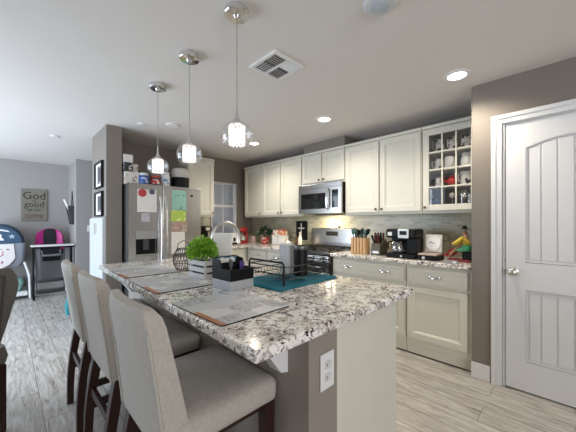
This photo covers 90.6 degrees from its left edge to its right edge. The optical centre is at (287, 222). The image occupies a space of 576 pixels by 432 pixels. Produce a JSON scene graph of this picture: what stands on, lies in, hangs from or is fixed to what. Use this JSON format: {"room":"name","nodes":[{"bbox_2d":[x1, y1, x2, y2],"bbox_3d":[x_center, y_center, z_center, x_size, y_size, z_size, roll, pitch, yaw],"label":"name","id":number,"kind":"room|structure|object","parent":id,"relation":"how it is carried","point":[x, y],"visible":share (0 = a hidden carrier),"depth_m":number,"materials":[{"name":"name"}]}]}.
{"room":"kitchen","nodes":[
{"label":"kitchen","id":0,"kind":"room"},
{"bbox_2d":[0,158,67,285],"bbox_3d":[-5.326,0.070,4.731,2.710,2.400,0.120,0,0,-45],"label":"wall","id":1,"kind":"structure","parent":0,"point":[15,175],"depth_m":5.24,"materials":[{"name":"paint"}]},
{"bbox_2d":[21,189,46,220],"bbox_3d":[-4.682,-0.330,5.261,0.360,0.578,0.030,0,0,-45],"label":"wall sign","id":2,"kind":"object","parent":1,"relation":"attached to","point":[33,204],"visible":1,"depth_m":5.24,"materials":[{"name":"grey wood"}]},
{"bbox_2d":[68,159,83,269],"bbox_3d":[-3.998,0.070,5.367,0.110,2.400,0.850,0,0,-45],"label":"wall","id":3,"kind":"structure","parent":0,"point":[76,168],"depth_m":5.08,"materials":[{"name":"paint"}]},
{"bbox_2d":[66,192,73,224],"bbox_3d":[-4.014,-0.283,5.245,0.087,0.626,0.320,0,0,-45],"label":"pocket","id":4,"kind":"object","parent":3,"relation":"attached to","point":[70,211],"visible":1,"depth_m":5.15,"materials":[{"name":"black"}]},
{"bbox_2d":[84,160,91,273],"bbox_3d":[-2.814,0.070,6.027,2.500,2.400,0.120,0,0,-45],"label":"wall","id":5,"kind":"structure","parent":0,"point":[87,164],"depth_m":5.14,"materials":[{"name":"paint"}]},
{"bbox_2d":[92,124,121,291],"bbox_3d":[-2.275,0.070,3.568,0.160,2.400,0.730,0,0,-45],"label":"wall pillar","id":6,"kind":"structure","parent":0,"point":[107,143],"depth_m":3.31,"materials":[{"name":"paint"}]},
{"bbox_2d":[94,160,103,189],"bbox_3d":[-2.293,-0.578,3.452,0.027,0.315,0.370,0,0,-45],"label":"picture frame","id":7,"kind":"object","parent":6,"relation":"attached to","point":[99,166],"visible":1,"depth_m":3.43,"materials":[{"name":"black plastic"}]},
{"bbox_2d":[97,166,100,184],"bbox_3d":[-2.277,-0.578,3.440,0.002,0.215,0.190,0,0,-45],"label":"photo","id":8,"kind":"object","parent":7,"relation":"attached to","point":[98,167],"depth_m":3.45},
{"bbox_2d":[94,191,103,216],"bbox_3d":[-2.293,-0.228,3.452,0.027,0.295,0.370,0,0,-45],"label":"picture frame","id":9,"kind":"object","parent":6,"relation":"attached to","point":[98,196],"visible":1,"depth_m":3.44,"materials":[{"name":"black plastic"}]},
{"bbox_2d":[97,196,100,211],"bbox_3d":[-2.277,-0.228,3.440,0.002,0.195,0.190,0,0,-45],"label":"photo","id":10,"kind":"object","parent":9,"relation":"attached to","point":[98,197],"depth_m":3.45},
{"bbox_2d":[122,141,251,261],"bbox_3d":[-1.539,0.070,4.729,2.520,2.400,0.120,0,0,-45],"label":"wall","id":11,"kind":"structure","parent":0,"point":[226,171],"depth_m":4.92,"materials":[{"name":"beige paint"}]},
{"bbox_2d":[178,156,214,216],"bbox_3d":[-1.433,-0.552,4.487,0.440,0.911,0.366,0,0,-45],"label":"upper cabinet","id":12,"kind":"object","parent":11,"relation":"attached to","point":[201,173],"visible":0.7,"depth_m":4.41,"materials":[{"name":"beige paint"}]},
{"bbox_2d":[210,181,235,235],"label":"window","id":13,"kind":"structure","parent":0,"point":[228,190],"depth_m":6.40,"materials":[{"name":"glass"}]},
{"bbox_2d":[0,0,575,165],"bbox_3d":[-0.806,-1.180,2.089,5.400,0.100,10.300,0,0,-45],"label":"ceiling","id":14,"kind":"structure","parent":0,"point":[70,69],"depth_m":2.04,"materials":[{"name":"paint"}]},
{"bbox_2d":[149,81,166,173],"bbox_3d":[-1.065,-0.761,2.332,0.166,0.739,0.166,0,0,-45],"label":"pendant lamp","id":15,"kind":"object","parent":14,"relation":"hanging from","point":[156,86],"visible":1,"depth_m":2.31,"materials":[{"name":"white glass"}]},
{"bbox_2d":[179,49,199,162],"bbox_3d":[-0.664,-0.761,1.917,0.166,0.739,0.166,0,0,-45],"label":"pendant lamp","id":16,"kind":"object","parent":14,"relation":"hanging from","point":[189,57],"visible":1,"depth_m":1.90,"materials":[{"name":"white glass"}]},
{"bbox_2d":[224,1,248,147],"bbox_3d":[-0.271,-0.761,1.510,0.166,0.739,0.166,0,0,-45],"label":"pendant lamp","id":17,"kind":"object","parent":14,"relation":"hanging from","point":[236,12],"visible":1,"depth_m":1.49,"materials":[{"name":"white glass"}]},
{"bbox_2d":[249,50,303,80],"bbox_3d":[-0.083,-1.124,2.053,0.280,0.012,0.280,0,0,-45],"label":"ceiling vent","id":18,"kind":"object","parent":14,"relation":"in","point":[275,65],"visible":1,"depth_m":2.04,"materials":[{"name":"white plastic"}]},
{"bbox_2d":[315,116,332,122],"bbox_3d":[0.393,-1.125,3.096,0.188,0.010,0.188,0,0,-45],"label":"recessed light","id":19,"kind":"object","parent":14,"relation":"in","point":[323,119],"visible":1,"depth_m":3.09,"materials":[{"name":"white plastic"}]},
{"bbox_2d":[363,0,397,15],"bbox_3d":[0.468,-1.109,1.452,0.170,0.042,0.170,0,0,-45],"label":"smoke detector","id":20,"kind":"object","parent":14,"relation":"attached to","point":[371,7],"visible":1,"depth_m":1.45,"materials":[{"name":"white plastic"}]},
{"bbox_2d":[443,68,471,81],"bbox_3d":[1.291,-1.125,2.177,0.188,0.010,0.188,0,0,-45],"label":"recessed light","id":21,"kind":"object","parent":14,"relation":"in","point":[458,74],"visible":1,"depth_m":2.17,"materials":[{"name":"white plastic"}]},
{"bbox_2d":[448,72,466,79],"bbox_3d":[1.291,-1.125,2.177,0.123,0.002,0.123,0,0,17],"label":"diffuser","id":22,"kind":"object","parent":21,"relation":"attached to","point":[454,75],"depth_m":2.17,"materials":[{"name":"white plastic"}]},
{"bbox_2d":[1,288,575,431],"bbox_3d":[-0.806,1.320,2.089,5.400,0.100,10.300,0,0,-45],"label":"floor","id":23,"kind":"structure","parent":0,"point":[432,395],"depth_m":2.12,"materials":[{"name":"grey wood"}]},
{"bbox_2d":[0,268,18,431],"bbox_3d":[-2.011,0.767,1.641,0.663,1.005,0.500,0,0,25],"label":"dining chair","id":24,"kind":"object","parent":23,"relation":"on","point":[9,283],"visible":1,"depth_m":1.71,"materials":[{"name":"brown fabric"}]},
{"bbox_2d":[0,224,30,297],"bbox_3d":[-4.766,0.638,4.700,0.772,1.256,0.572,0,0,-45],"label":"bassinet","id":25,"kind":"object","parent":23,"relation":"on","point":[12,243],"visible":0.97,"depth_m":4.65,"materials":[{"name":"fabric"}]},
{"bbox_2d":[0,244,14,267],"bbox_3d":[-4.611,0.540,4.459,0.500,0.400,0.010,0,0,-45],"label":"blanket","id":26,"kind":"object","parent":25,"relation":"on","point":[7,251],"depth_m":4.56,"materials":[{"name":"white fabric"}]},
{"bbox_2d":[18,276,23,290],"bbox_3d":[-4.771,1.038,4.705,0.600,0.195,0.440,0,0,-45],"label":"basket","id":27,"kind":"object","parent":25,"relation":"on","point":[20,279],"depth_m":4.77,"materials":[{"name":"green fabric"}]},
{"bbox_2d":[16,287,27,296],"bbox_3d":[-4.767,1.175,4.701,0.680,0.070,0.490,0,0,-45],"label":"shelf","id":28,"kind":"object","parent":25,"relation":"attached to","point":[23,291],"depth_m":4.74,"materials":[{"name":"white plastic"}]},
{"bbox_2d":[35,228,65,295],"bbox_3d":[-4.346,0.684,5.207,0.454,1.169,0.470,0,0,-45],"label":"high chair","id":29,"kind":"object","parent":23,"relation":"on","point":[51,259],"visible":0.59,"depth_m":5.12,"materials":[{"name":"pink plastic"}]},
{"bbox_2d":[43,229,55,243],"bbox_3d":[-4.394,0.280,5.255,0.185,0.340,0.080,0,0,-45],"label":"cushion","id":30,"kind":"object","parent":29,"relation":"on","point":[49,235],"depth_m":5.23,"materials":[{"name":"black fabric"}]},
{"bbox_2d":[36,279,63,289],"bbox_3d":[-4.306,1.110,5.166,0.370,0.120,0.280,0,0,-45],"label":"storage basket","id":31,"kind":"object","parent":29,"relation":"on","point":[56,283],"depth_m":5.09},
{"bbox_2d":[30,243,73,300],"bbox_3d":[-4.045,0.820,4.904,0.570,0.900,0.220,0,0,-45],"label":"folding table","id":32,"kind":"object","parent":23,"relation":"on","point":[68,247],"visible":0.87,"depth_m":4.75,"materials":[{"name":"white plastic"}]},
{"bbox_2d":[90,217,105,281],"bbox_3d":[-2.343,0.603,3.487,0.049,1.335,0.690,0,0,-45],"label":"storage cabinet","id":33,"kind":"object","parent":23,"relation":"on","point":[97,225],"visible":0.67,"depth_m":3.40,"materials":[{"name":"white laminate"}]},
{"bbox_2d":[61,259,156,431],"bbox_3d":[-1.260,0.761,2.005,0.518,1.018,0.460,0,0,-44],"label":"bar stool","id":34,"kind":"object","parent":23,"relation":"on","point":[70,271],"visible":0.5,"depth_m":1.74,"materials":[{"name":"grey fabric"}]},
{"bbox_2d":[78,270,199,431],"bbox_3d":[-0.823,0.761,1.564,0.460,1.018,0.518,0,0,45],"label":"bar stool","id":35,"kind":"object","parent":23,"relation":"on","point":[94,291],"visible":0.54,"depth_m":1.36,"materials":[{"name":"grey fabric"}]},
{"bbox_2d":[122,182,200,297],"bbox_3d":[-1.745,0.393,3.818,0.895,1.715,0.822,0,0,-45],"label":"refrigerator","id":36,"kind":"object","parent":23,"relation":"on","point":[141,241],"visible":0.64,"depth_m":3.46,"materials":[{"name":"metal"}]},
{"bbox_2d":[122,171,138,184],"bbox_3d":[-1.936,-0.538,3.475,0.150,0.145,0.220,0,0,-45],"label":"cardboard box","id":37,"kind":"object","parent":36,"relation":"on","point":[127,176],"visible":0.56,"depth_m":3.39,"materials":[{"name":"white cardboard"}]},
{"bbox_2d":[122,162,132,171],"bbox_3d":[-1.957,-0.667,3.454,0.095,0.110,0.180,0,0,-45],"label":"cardboard box","id":38,"kind":"object","parent":37,"relation":"on","point":[126,166],"visible":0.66,"depth_m":3.39,"materials":[{"name":"black cardboard"}]},
{"bbox_2d":[122,154,132,162],"bbox_3d":[-1.964,-0.770,3.461,0.100,0.095,0.170,0,0,-45],"label":"cardboard box","id":39,"kind":"object","parent":38,"relation":"on","point":[125,157],"visible":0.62,"depth_m":3.40,"materials":[{"name":"white cardboard"}]},
{"bbox_2d":[139,173,148,183],"bbox_3d":[-1.777,-0.538,3.506,0.115,0.145,0.115,0,0,-45],"label":"tub","id":40,"kind":"object","parent":36,"relation":"on","point":[143,177],"visible":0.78,"depth_m":3.46,"materials":[{"name":"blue plastic"}]},
{"bbox_2d":[141,213,149,221],"bbox_3d":[-1.693,-0.065,3.390,0.095,0.100,0.002,0,0,-45],"label":"paper note","id":41,"kind":"object","parent":36,"relation":"attached to","point":[145,217],"visible":1,"depth_m":3.39,"materials":[{"name":"white paper"}]},
{"bbox_2d":[137,189,156,211],"bbox_3d":[-1.681,-0.265,3.402,0.220,0.270,0.002,0,0,-45],"label":"paper sheet","id":42,"kind":"object","parent":36,"relation":"attached to","point":[148,203],"visible":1,"depth_m":3.40,"materials":[{"name":"white paper"}]},
{"bbox_2d":[150,176,159,184],"bbox_3d":[-1.674,-0.528,3.594,0.111,0.125,0.111,0,0,-45],"label":"tub","id":43,"kind":"object","parent":36,"relation":"on","point":[155,180],"visible":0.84,"depth_m":3.55,"materials":[{"name":"red plastic"}]},
{"bbox_2d":[161,172,169,185],"bbox_3d":[-1.589,-0.561,3.693,0.105,0.190,0.105,0,0,-45],"label":"tub","id":44,"kind":"object","parent":36,"relation":"on","point":[165,178],"visible":0.81,"depth_m":3.65,"materials":[{"name":"white plastic"}]},
{"bbox_2d":[171,232,184,253],"bbox_3d":[-1.413,0.253,3.668,0.175,0.275,0.002,0,0,-45],"label":"paper sheet","id":45,"kind":"object","parent":36,"relation":"attached to","point":[176,237],"visible":0.86,"depth_m":3.66,"materials":[{"name":"white paper"}]},
{"bbox_2d":[171,210,185,220],"bbox_3d":[-1.409,-0.090,3.672,0.195,0.140,0.002,0,0,-45],"label":"paper sheet","id":46,"kind":"object","parent":36,"relation":"attached to","point":[175,215],"visible":1,"depth_m":3.67,"materials":[{"name":"green paper"}]},
{"bbox_2d":[171,222,186,231],"bbox_3d":[-1.402,0.048,3.679,0.205,0.125,0.002,0,0,-45],"label":"sheet","id":47,"kind":"object","parent":36,"relation":"attached to","point":[175,226],"visible":1,"depth_m":3.67,"materials":[{"name":"pink paper"}]},
{"bbox_2d":[172,190,185,209],"bbox_3d":[-1.404,-0.295,3.677,0.190,0.250,0.002,0,0,-45],"label":"paper sheet","id":48,"kind":"object","parent":36,"relation":"attached to","point":[178,197],"visible":1,"depth_m":3.67,"materials":[{"name":"teal paper"}]},
{"bbox_2d":[171,168,188,187],"bbox_3d":[-1.471,-0.607,3.894,0.235,0.282,0.235,0,0,-45],"label":"slow cooker","id":49,"kind":"object","parent":36,"relation":"on","point":[179,176],"visible":0.81,"depth_m":3.80,"materials":[{"name":"black plastic"}]},
{"bbox_2d":[171,177,188,187],"bbox_3d":[-1.471,-0.539,3.894,0.231,0.146,0.231,0,0,-45],"label":"pot","id":50,"kind":"object","parent":49,"relation":"on","point":[175,181],"depth_m":3.80,"materials":[{"name":"black metal"}]},
{"bbox_2d":[108,289,275,431],"bbox_3d":[-0.379,0.761,1.117,0.518,1.018,0.460,0,0,-45],"label":"bar stool","id":51,"kind":"object","parent":23,"relation":"on","point":[213,388],"visible":1,"depth_m":0.96,"materials":[{"name":"grey fabric"}]},
{"bbox_2d":[232,248,246,260],"bbox_3d":[-1.157,0.833,4.532,0.845,0.874,0.658,0,0,-45],"label":"base cabinet","id":52,"kind":"object","parent":23,"relation":"on","point":[242,252],"visible":0.18,"depth_m":4.54,"materials":[{"name":"beige paint"}]},
{"bbox_2d":[122,283,395,431],"bbox_3d":[-0.463,0.833,1.992,0.890,0.875,2.120,0,0,-45],"label":"kitchen island","id":53,"kind":"object","parent":23,"relation":"on","point":[361,397],"visible":0.2,"depth_m":1.23,"materials":[{"name":"beige paint"}]},
{"bbox_2d":[99,257,413,363],"bbox_3d":[-0.484,0.375,1.971,1.110,0.038,2.240,0,0,-45],"label":"island countertop","id":54,"kind":"structure","parent":53,"relation":"on","point":[315,310],"depth_m":1.21,"materials":[{"name":"stone"}]},
{"bbox_2d":[108,265,179,277],"bbox_3d":[-1.074,0.353,2.120,0.365,0.004,0.470,0,0,-44],"label":"placemat","id":55,"kind":"object","parent":54,"relation":"on","point":[139,271],"visible":1,"depth_m":2.06,"materials":[{"name":"grey fabric"}]},
{"bbox_2d":[129,274,211,293],"bbox_3d":[-0.698,0.353,1.703,0.340,0.004,0.460,0,0,-45],"label":"placemat","id":56,"kind":"object","parent":54,"relation":"on","point":[176,282],"visible":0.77,"depth_m":1.66,"materials":[{"name":"grey fabric"}]},
{"bbox_2d":[173,240,189,270],"bbox_3d":[-0.788,0.241,2.149,0.154,0.227,0.153,0,0,-45],"label":"wire basket","id":57,"kind":"object","parent":54,"relation":"on","point":[177,249],"visible":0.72,"depth_m":2.11,"materials":[{"name":"black metal"}]},
{"bbox_2d":[185,234,218,279],"bbox_3d":[-0.564,0.214,1.879,0.223,0.282,0.214,0,0,42],"label":"potted plant","id":58,"kind":"object","parent":54,"relation":"on","point":[200,267],"visible":0.98,"depth_m":1.83,"materials":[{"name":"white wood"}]},
{"bbox_2d":[214,233,231,256],"bbox_3d":[-0.446,0.213,1.953,0.124,0.285,0.024,0,0,0],"label":"carton","id":59,"kind":"object","parent":54,"relation":"on","point":[223,240],"visible":0.51,"depth_m":1.94,"materials":[{"name":"white cardboard"}]},
{"bbox_2d":[211,221,240,242],"bbox_3d":[-0.503,0.170,2.331,0.297,0.373,0.080,0,0,-45],"label":"sink faucet","id":60,"kind":"object","parent":54,"relation":"on","point":[218,225],"visible":0.53,"depth_m":2.34,"materials":[{"name":"silver metal"}]},
{"bbox_2d":[172,290,288,326],"bbox_3d":[-0.252,0.353,1.234,0.400,0.004,0.340,0,0,44],"label":"placemat","id":61,"kind":"object","parent":54,"relation":"on","point":[230,307],"visible":1,"depth_m":1.20,"materials":[{"name":"grey fabric"}]},
{"bbox_2d":[212,278,252,290],"bbox_3d":[-0.306,0.331,1.583,0.170,0.050,0.155,0,0,42],"label":"storage box","id":62,"kind":"object","parent":54,"relation":"on","point":[217,283],"visible":0.84,"depth_m":1.52,"materials":[{"name":"white wood"}]},
{"bbox_2d":[212,255,253,281],"bbox_3d":[-0.306,0.247,1.583,0.170,0.115,0.155,0,0,42],"label":"desk organizer","id":63,"kind":"object","parent":62,"relation":"on","point":[221,271],"visible":0.94,"depth_m":1.54,"materials":[{"name":"black plastic"}]},
{"bbox_2d":[253,272,336,291],"bbox_3d":[0.007,0.349,1.787,0.376,0.012,0.536,0,0,43],"label":"drying mat","id":64,"kind":"object","parent":54,"relation":"on","point":[267,283],"visible":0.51,"depth_m":1.67,"materials":[{"name":"teal fabric"}]},
{"bbox_2d":[279,243,293,273],"bbox_3d":[-0.008,0.223,1.803,0.096,0.188,0.096,0,0,-45],"label":"canister","id":65,"kind":"object","parent":64,"relation":"on","point":[286,249],"visible":0.8,"depth_m":1.76,"materials":[{"name":"grey plastic"}]},
{"bbox_2d":[248,253,331,285],"bbox_3d":[0.022,0.278,1.811,0.312,0.131,0.452,0,0,44],"label":"dish rack","id":66,"kind":"object","parent":64,"relation":"on","point":[311,264],"visible":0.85,"depth_m":1.75,"materials":[{"name":"black metal"}]},
{"bbox_2d":[308,256,326,271],"bbox_3d":[0.192,0.272,1.885,0.103,0.093,0.082,0,0,44],"label":"basket","id":67,"kind":"object","parent":66,"relation":"on","point":[314,258],"depth_m":1.89,"materials":[{"name":"black metal"}]},
{"bbox_2d":[293,245,307,275],"bbox_3d":[0.077,0.227,1.732,0.089,0.180,0.089,0,0,-45],"label":"canister","id":68,"kind":"object","parent":64,"relation":"on","point":[300,251],"visible":0.96,"depth_m":1.70,"materials":[{"name":"black plastic"}]},
{"bbox_2d":[320,349,333,392],"bbox_3d":[0.153,0.570,1.102,0.084,0.140,0.009,0,0,-45],"label":"wall outlet","id":69,"kind":"object","parent":53,"relation":"attached to","point":[326,359],"visible":1,"depth_m":1.09,"materials":[{"name":"white plastic"}]},
{"bbox_2d":[325,359,330,369],"bbox_3d":[0.155,0.546,1.100,0.038,0.028,0.003,0,0,-45],"label":"socket","id":70,"kind":"object","parent":69,"relation":"attached to","point":[327,361],"depth_m":1.10,"materials":[{"name":"white plastic"}]},
{"bbox_2d":[248,248,279,265],"bbox_3d":[-0.151,0.833,4.490,0.628,0.874,0.925,0,0,-45],"label":"base cabinet","id":71,"kind":"object","parent":23,"relation":"on","point":[252,252],"visible":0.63,"depth_m":4.32,"materials":[{"name":"beige paint"}]},
{"bbox_2d":[232,242,279,250],"bbox_3d":[-0.650,0.375,4.426,1.425,0.038,1.542,0,0,-45],"label":"countertop","id":72,"kind":"structure","parent":71,"relation":"on","point":[258,245],"depth_m":4.51,"materials":[{"name":"white stone"}]},
{"bbox_2d":[201,226,211,237],"bbox_3d":[-1.313,0.200,4.501,0.150,0.310,0.202,0,0,-45],"label":"coffee machine","id":73,"kind":"object","parent":72,"relation":"on","point":[204,229],"visible":0.38,"depth_m":4.45,"materials":[{"name":"black plastic"}]},
{"bbox_2d":[239,227,248,243],"bbox_3d":[-0.770,0.212,4.978,0.124,0.285,0.276,0,0,15],"label":"stand mixer","id":74,"kind":"object","parent":72,"relation":"on","point":[244,239],"visible":0.95,"depth_m":4.91,"materials":[{"name":"red metal"}]},
{"bbox_2d":[257,225,272,243],"bbox_3d":[-0.399,0.193,4.852,0.282,0.325,0.292,0,0,-45],"label":"potted plant","id":75,"kind":"object","parent":72,"relation":"on","point":[264,240],"visible":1,"depth_m":4.80,"materials":[{"name":"green plant"}]},
{"bbox_2d":[278,235,288,244],"bbox_3d":[-0.079,0.278,4.621,0.124,0.155,0.136,0,0,-45],"label":"canister","id":76,"kind":"object","parent":72,"relation":"on","point":[281,238],"visible":0.81,"depth_m":4.58,"materials":[{"name":"white ceramic"}]},
{"bbox_2d":[305,228,355,274],"bbox_3d":[0.408,0.656,3.845,0.672,1.169,0.762,0,0,-45],"label":"gas range","id":77,"kind":"object","parent":23,"relation":"on","point":[324,241],"visible":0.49,"depth_m":3.91,"materials":[{"name":"metal"}]},
{"bbox_2d":[308,249,350,254],"bbox_3d":[0.419,0.367,3.857,0.560,0.026,0.762,0,0,-45],"label":"cooktop","id":78,"kind":"object","parent":77,"relation":"in","point":[314,251],"depth_m":3.56,"materials":[{"name":"black metal"}]},
{"bbox_2d":[333,256,406,350],"bbox_3d":[1.034,0.833,3.296,0.628,0.874,0.880,0,0,-45],"label":"base cabinet","id":79,"kind":"object","parent":23,"relation":"on","point":[392,273],"visible":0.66,"depth_m":2.94,"materials":[{"name":"beige paint"}]},
{"bbox_2d":[330,250,471,269],"bbox_3d":[1.229,0.375,3.095,0.635,0.038,1.444,0,0,-45],"label":"countertop","id":80,"kind":"structure","parent":79,"relation":"on","point":[345,254],"depth_m":2.78,"materials":[{"name":"white stone"}]},
{"bbox_2d":[351,237,369,253],"bbox_3d":[0.846,0.263,3.335,0.110,0.185,0.190,0,0,-45],"label":"utensil holder","id":81,"kind":"object","parent":80,"relation":"on","point":[359,246],"visible":0.84,"depth_m":3.29,"materials":[{"name":"brown wood"}]},
{"bbox_2d":[371,239,387,254],"bbox_3d":[1.032,0.269,3.216,0.184,0.173,0.110,0,0,-45],"label":"knife block","id":82,"kind":"object","parent":80,"relation":"on","point":[377,248],"visible":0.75,"depth_m":3.17,"materials":[{"name":"silver metal"}]},
{"bbox_2d":[386,228,422,258],"bbox_3d":[1.204,0.206,2.951,0.233,0.297,0.312,0,0,-45],"label":"coffee maker","id":83,"kind":"object","parent":80,"relation":"on","point":[406,243],"visible":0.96,"depth_m":2.87,"materials":[{"name":"black plastic"}]},
{"bbox_2d":[417,234,443,260],"bbox_3d":[1.380,0.235,2.762,0.250,0.239,0.195,0,0,-45],"label":"kitchen scale","id":84,"kind":"object","parent":80,"relation":"on","point":[433,243],"visible":1,"depth_m":2.79,"materials":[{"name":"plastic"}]},
{"bbox_2d":[444,225,471,262],"bbox_3d":[1.580,0.189,2.651,0.242,0.332,0.133,0,0,43],"label":"figurine","id":85,"kind":"object","parent":80,"relation":"on","point":[466,247],"visible":0.99,"depth_m":2.59,"materials":[{"name":"yellow ceramic"}]},
{"bbox_2d":[407,264,471,371],"bbox_3d":[1.543,0.833,2.783,0.628,0.874,0.555,0,0,-45],"label":"base cabinet","id":86,"kind":"object","parent":23,"relation":"on","point":[439,311],"visible":0.7,"depth_m":2.57,"materials":[{"name":"beige paint"}]},
{"bbox_2d":[252,112,471,214],"bbox_3d":[0.642,0.070,4.235,0.120,2.400,3.895,0,0,-45],"label":"wall","id":87,"kind":"structure","parent":0,"point":[467,114],"depth_m":3.48,"materials":[{"name":"beige paint"}]},
{"bbox_2d":[244,164,262,217],"bbox_3d":[-0.511,-0.542,5.056,0.350,0.891,0.485,0,0,-45],"label":"upper cabinet","id":88,"kind":"object","parent":87,"relation":"attached to","point":[253,174],"visible":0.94,"depth_m":4.96,"materials":[{"name":"beige paint"}]},
{"bbox_2d":[262,155,314,216],"bbox_3d":[-0.019,-0.542,4.561,0.350,0.891,0.900,0,0,-45],"label":"upper cabinet","id":89,"kind":"object","parent":87,"relation":"attached to","point":[281,179],"visible":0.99,"depth_m":4.42,"materials":[{"name":"beige paint"}]},
{"bbox_2d":[301,145,345,185],"bbox_3d":[0.560,-0.758,3.977,0.350,0.460,0.735,0,0,-45],"label":"upper cabinet","id":90,"kind":"object","parent":87,"relation":"attached to","point":[327,165],"visible":0.85,"depth_m":3.84,"materials":[{"name":"beige paint"}]},
{"bbox_2d":[299,181,345,213],"bbox_3d":[0.525,-0.328,3.942,0.440,0.395,0.726,0,0,-45],"label":"microwave","id":91,"kind":"object","parent":90,"relation":"attached to","point":[324,198],"visible":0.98,"depth_m":3.78,"materials":[{"name":"silver metal"}]},
{"bbox_2d":[304,135,355,153],"bbox_3d":[0.579,-1.060,4.014,0.278,0.137,0.700,0,0,-45],"label":"box","id":92,"kind":"object","parent":90,"relation":"on","point":[342,140],"visible":0.57,"depth_m":3.85,"materials":[{"name":"beige paint"}]},
{"bbox_2d":[201,213,471,256],"bbox_3d":[0.134,0.120,3.647,1.430,0.470,3.773,0,0,-45],"label":"backsplash","id":93,"kind":"structure","parent":87,"relation":"attached to","point":[451,224],"depth_m":3.62,"materials":[{"name":"tile"}]},
{"bbox_2d":[296,221,306,239],"bbox_3d":[0.217,0.120,4.542,0.022,0.300,0.230,0,0,-45],"label":"plaque","id":94,"kind":"object","parent":93,"relation":"attached to","point":[301,226],"visible":0.82,"depth_m":4.52,"materials":[{"name":"black plastic"}]},
{"bbox_2d":[345,128,422,214],"bbox_3d":[1.152,-0.542,3.381,0.350,0.891,0.935,0,0,-45],"label":"upper cabinet","id":95,"kind":"object","parent":87,"relation":"attached to","point":[384,174],"visible":0.94,"depth_m":3.23,"materials":[{"name":"beige paint"}]},
{"bbox_2d":[422,116,471,213],"bbox_3d":[1.662,-0.542,2.868,0.350,0.891,0.503,0,0,-45],"label":"upper cabinet","id":96,"kind":"object","parent":87,"relation":"attached to","point":[455,128],"visible":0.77,"depth_m":2.90,"materials":[{"name":"beige paint"}]},
{"bbox_2d":[431,197,440,204],"bbox_3d":[1.536,-0.210,2.929,0.106,0.100,0.084,0,0,-34],"label":"mug","id":97,"kind":"object","parent":96,"relation":"in","point":[437,200],"visible":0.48,"depth_m":2.91,"materials":[{"name":"blue ceramic"}]},
{"bbox_2d":[431,159,443,168],"bbox_3d":[1.549,-0.598,2.932,0.109,0.110,0.088,0,0,-24],"label":"mug","id":98,"kind":"object","parent":96,"relation":"in","point":[437,161],"visible":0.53,"depth_m":2.91,"materials":[{"name":"ceramic"}]},
{"bbox_2d":[431,177,443,185],"bbox_3d":[1.548,-0.415,2.935,0.106,0.095,0.084,0,0,-6],"label":"mug","id":99,"kind":"object","parent":96,"relation":"in","point":[437,180],"visible":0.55,"depth_m":2.91,"materials":[{"name":"white ceramic"}]},
{"bbox_2d":[432,139,444,150],"bbox_3d":[1.557,-0.786,2.939,0.110,0.135,0.090,0,0,-22],"label":"mug","id":100,"kind":"object","parent":96,"relation":"on","point":[437,142],"visible":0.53,"depth_m":2.92,"materials":[{"name":"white ceramic"}]},
{"bbox_2d":[445,156,454,166],"bbox_3d":[1.627,-0.603,2.847,0.092,0.120,0.112,0,0,-19],"label":"mug","id":101,"kind":"object","parent":96,"relation":"on","point":[449,160],"visible":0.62,"depth_m":2.82,"materials":[{"name":"white ceramic"}]},
{"bbox_2d":[429,147,470,190],"bbox_3d":[1.685,-0.536,2.890,0.263,0.364,0.463,0,0,-45],"label":"shelf","id":102,"kind":"object","parent":96,"relation":"attached to","point":[434,174],"depth_m":2.98,"materials":[{"name":"beige paint"}]},
{"bbox_2d":[443,174,459,184],"bbox_3d":[1.642,-0.428,2.851,0.129,0.118,0.107,0,0,-23],"label":"teapot","id":103,"kind":"object","parent":96,"relation":"in","point":[451,180],"visible":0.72,"depth_m":2.83,"materials":[{"name":"red ceramic"}]},
{"bbox_2d":[447,137,457,148],"bbox_3d":[1.645,-0.786,2.849,0.090,0.135,0.110,0,0,39],"label":"mug","id":104,"kind":"object","parent":96,"relation":"on","point":[451,140],"visible":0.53,"depth_m":2.83,"materials":[{"name":"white ceramic"}]},
{"bbox_2d":[457,171,470,183],"bbox_3d":[1.722,-0.432,2.759,0.121,0.130,0.104,0,0,-32],"label":"mug","id":105,"kind":"object","parent":96,"relation":"on","point":[465,176],"visible":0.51,"depth_m":2.73,"materials":[{"name":"ceramic"}]},
{"bbox_2d":[460,152,470,164],"bbox_3d":[1.747,-0.613,2.775,0.114,0.140,0.114,0,0,0],"label":"pitcher","id":106,"kind":"object","parent":96,"relation":"on","point":[466,156],"visible":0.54,"depth_m":2.74,"materials":[{"name":"white ceramic"}]},
{"bbox_2d":[461,134,470,146],"bbox_3d":[1.735,-0.786,2.761,0.090,0.135,0.110,0,0,10],"label":"mug","id":107,"kind":"object","parent":96,"relation":"on","point":[466,138],"visible":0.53,"depth_m":2.73,"materials":[{"name":"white ceramic"}]},
{"bbox_2d":[472,57,575,381],"bbox_3d":[3.061,0.070,1.352,0.750,2.400,3.605,0,0,-45],"label":"wall","id":108,"kind":"structure","parent":0,"point":[555,82],"depth_m":2.29,"materials":[{"name":"beige paint"}]},
{"bbox_2d":[471,361,489,381],"bbox_3d":[1.565,1.208,2.317,0.014,0.125,0.132,0,0,-45],"label":"baseboard","id":109,"kind":"structure","parent":108,"relation":"attached to","point":[480,371],"depth_m":2.31,"materials":[{"name":"white paint"}]},
{"bbox_2d":[491,99,575,407],"bbox_3d":[1.966,0.216,1.952,0.178,2.108,0.936,0,0,-45],"label":"door","id":110,"kind":"structure","parent":108,"relation":"in","point":[533,160],"depth_m":2.09,"materials":[{"name":"white paint"}]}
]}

